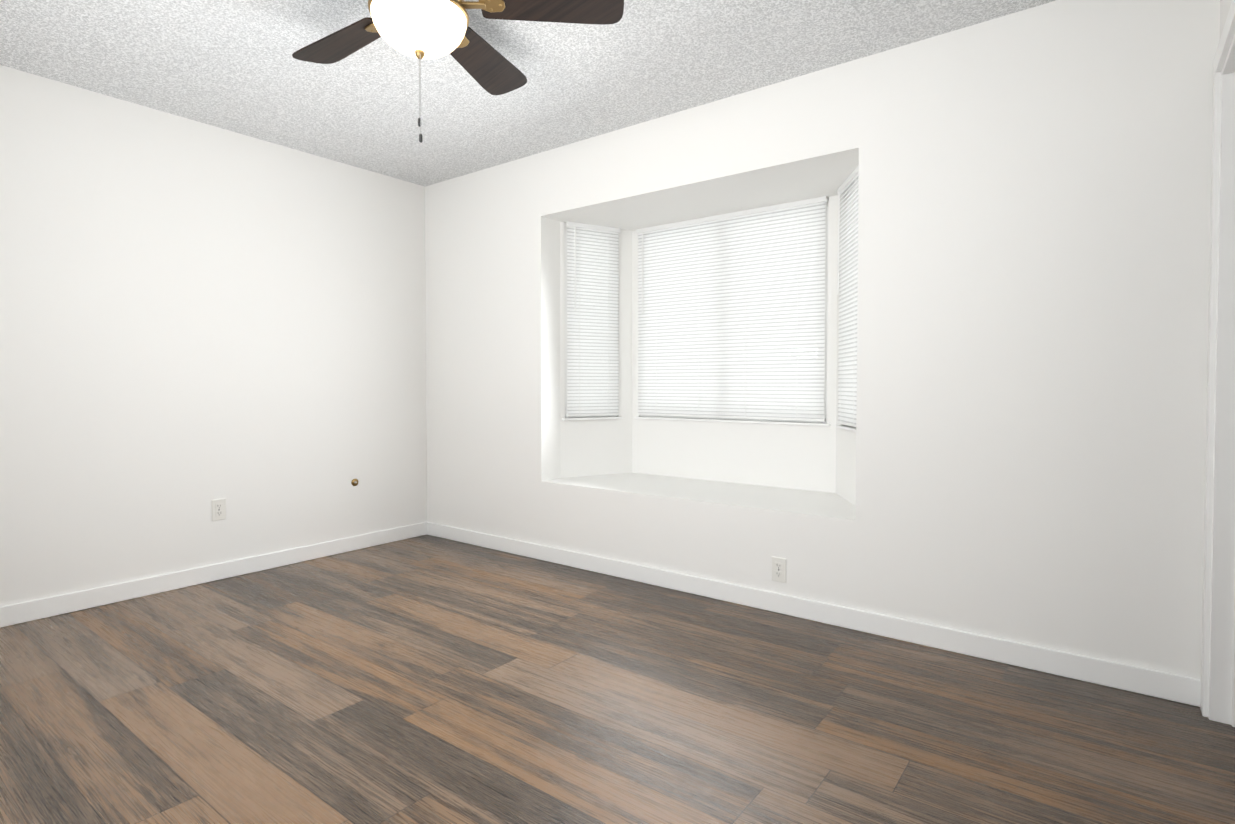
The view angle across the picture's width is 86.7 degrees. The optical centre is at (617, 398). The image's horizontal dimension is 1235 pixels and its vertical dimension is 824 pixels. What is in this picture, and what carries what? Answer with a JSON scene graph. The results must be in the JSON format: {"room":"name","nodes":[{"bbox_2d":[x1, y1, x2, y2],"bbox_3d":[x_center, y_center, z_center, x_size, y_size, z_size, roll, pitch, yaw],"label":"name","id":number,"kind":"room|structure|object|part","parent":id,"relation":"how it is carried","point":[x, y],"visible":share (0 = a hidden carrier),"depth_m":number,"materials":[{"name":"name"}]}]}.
{"room":"empty bedroom","nodes":[
{"label":"empty bedroom","id":0,"kind":"room"},
{"bbox_2d":[0,65,426,606],"bbox_3d":[-2.437,-0.235,3.287,0.150,2.440,3.755,1,2,37],"label":"wall","id":1,"kind":"structure","parent":0,"point":[196,318],"depth_m":3.42,"materials":[{"name":"paint"}]},
{"bbox_2d":[0,522,426,627],"bbox_3d":[-2.378,0.941,3.256,0.013,0.090,3.435,1,2,37],"label":"baseboard","id":2,"kind":"structure","parent":1,"relation":"attached to","point":[22,612],"depth_m":3.42,"materials":[{"name":"white"}]},
{"bbox_2d":[212,498,225,520],"bbox_3d":[-2.157,0.599,3.543,0.009,0.114,0.070,1,2,37],"label":"outlet","id":3,"kind":"object","parent":1,"relation":"attached to","point":[214,509],"depth_m":3.54,"materials":[{"name":"white plastic"}]},
{"bbox_3d":[-2.155,0.599,3.542,0.004,0.067,0.034,1,2,37],"label":"electrical outlet on the left wall","id":4,"kind":"part","parent":3,"relation":"part of","materials":[{"name":"white plastic"}]},
{"bbox_2d":[351,479,357,485],"bbox_3d":[-1.671,0.532,4.176,0.016,0.048,0.048,1,2,37],"label":"cable jack","id":5,"kind":"object","parent":1,"relation":"attached to","point":[354,482],"visible":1,"depth_m":4.17,"materials":[{"name":"gold metal"}]},
{"bbox_2d":[0,0,1055,185],"bbox_3d":[-0.402,-1.470,1.715,5.260,0.100,3.755,1,2,37],"label":"ceiling","id":6,"kind":"structure","parent":0,"point":[233,66],"depth_m":2.83,"materials":[{"name":"white paint"}]},
{"bbox_2d":[292,0,623,142],"bbox_3d":[-0.681,-1.133,2.154,1.242,0.595,1.288,1,2,37],"label":"ceiling fan","id":7,"kind":"object","parent":6,"relation":"hanging from","point":[426,29],"visible":1,"depth_m":2.16,"materials":[{"name":"brown wood"}]},
{"bbox_3d":[-0.644,-1.269,2.128,0.316,0.322,0.316,1,2,37],"label":"motor","id":8,"kind":"part","parent":7,"relation":"part of","materials":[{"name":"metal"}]},
{"bbox_3d":[-0.644,-1.188,2.130,0.300,0.116,0.300,1,2,37],"label":"lamp shade","id":9,"kind":"part","parent":7,"relation":"part of","materials":[{"name":"white glass"}]},
{"bbox_2d":[0,535,1234,823],"bbox_3d":[-0.151,1.062,2.102,5.260,0.100,4.585,1,2,37],"label":"floor","id":10,"kind":"structure","parent":0,"point":[426,679],"depth_m":2.09,"materials":[{"name":"brown wood"}]},
{"bbox_2d":[425,0,1219,678],"bbox_3d":[0.925,-0.237,3.368,5.110,2.440,0.778,1,2,37],"label":"wall","id":11,"kind":"structure","parent":0,"point":[1033,300],"depth_m":2.62,"materials":[{"name":"paint"}]},
{"bbox_2d":[562,417,622,420],"bbox_3d":[-0.176,0.128,4.028,0.296,0.014,0.490,1,2,37],"label":"window sill","id":12,"kind":"structure","parent":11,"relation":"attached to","point":[587,418],"depth_m":4.17,"materials":[{"name":"white wood"}]},
{"bbox_2d":[564,165,858,426],"bbox_3d":[0.556,-0.481,3.728,1.982,1.218,0.551,1,2,37],"label":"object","id":13,"kind":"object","parent":11,"relation":"in","point":[733,308],"depth_m":3.89,"materials":[{"name":"white plastic"}]},
{"bbox_2d":[565,221,619,415],"bbox_3d":[-0.153,-0.496,4.153,0.173,1.205,0.357,1,2,37],"label":"blind","id":14,"kind":"object","parent":13,"relation":"attached to","point":[591,251],"depth_m":4.15,"materials":[{"name":"white plastic"}]},
{"bbox_2d":[636,196,827,420],"bbox_3d":[0.623,-0.490,3.890,1.242,1.205,0.034,1,2,37],"label":"blind","id":15,"kind":"object","parent":13,"relation":"attached to","point":[724,300],"depth_m":3.84,"materials":[{"name":"white plastic"}]},
{"bbox_2d":[837,165,858,426],"bbox_3d":[1.131,-0.474,3.180,0.251,1.205,0.372,1,2,37],"label":"blind","id":16,"kind":"object","parent":13,"relation":"attached to","point":[847,382],"depth_m":3.22,"materials":[{"name":"white plastic"}]},
{"bbox_2d":[634,416,830,425],"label":"window sill","id":17,"kind":"structure","parent":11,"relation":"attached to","point":[655,418],"depth_m":3.84,"materials":[{"name":"white"}]},
{"bbox_2d":[772,556,785,582],"bbox_3d":[0.747,0.791,3.032,0.070,0.114,0.009,1,2,37],"label":"outlet","id":18,"kind":"object","parent":11,"relation":"attached to","point":[782,570],"depth_m":3.03,"materials":[{"name":"white plastic"}]},
{"bbox_3d":[0.746,0.791,3.029,0.034,0.067,0.004,1,2,37],"label":"electrical outlet on the rear wall","id":19,"kind":"part","parent":18,"relation":"part of","materials":[{"name":"white plastic"}]},
{"bbox_2d":[427,522,1200,706],"bbox_3d":[0.293,0.938,3.377,4.097,0.090,0.013,1,2,37],"label":"baseboard","id":20,"kind":"structure","parent":11,"relation":"attached to","point":[1160,684],"depth_m":2.75,"materials":[{"name":"white wood"}]},
{"bbox_2d":[836,425,855,431],"bbox_3d":[1.105,0.148,3.162,0.213,0.014,0.413,1,2,37],"label":"window sill","id":21,"kind":"structure","parent":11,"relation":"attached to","point":[849,428],"depth_m":3.24,"materials":[{"name":"white paint"}]},
{"bbox_2d":[1220,0,1231,37],"bbox_3d":[0.939,-0.178,0.714,0.120,2.440,3.435,1,2,37],"label":"wall","id":22,"kind":"structure","parent":0,"point":[1225,5],"depth_m":2.03,"materials":[{"name":"paint"}]},
{"bbox_2d":[1200,0,1234,726],"bbox_3d":[1.587,-0.022,1.585,0.136,2.090,1.220,1,2,37],"label":"trim","id":23,"kind":"structure","parent":22,"relation":"attached to","point":[1217,703],"depth_m":2.04,"materials":[{"name":"white"}]}
]}

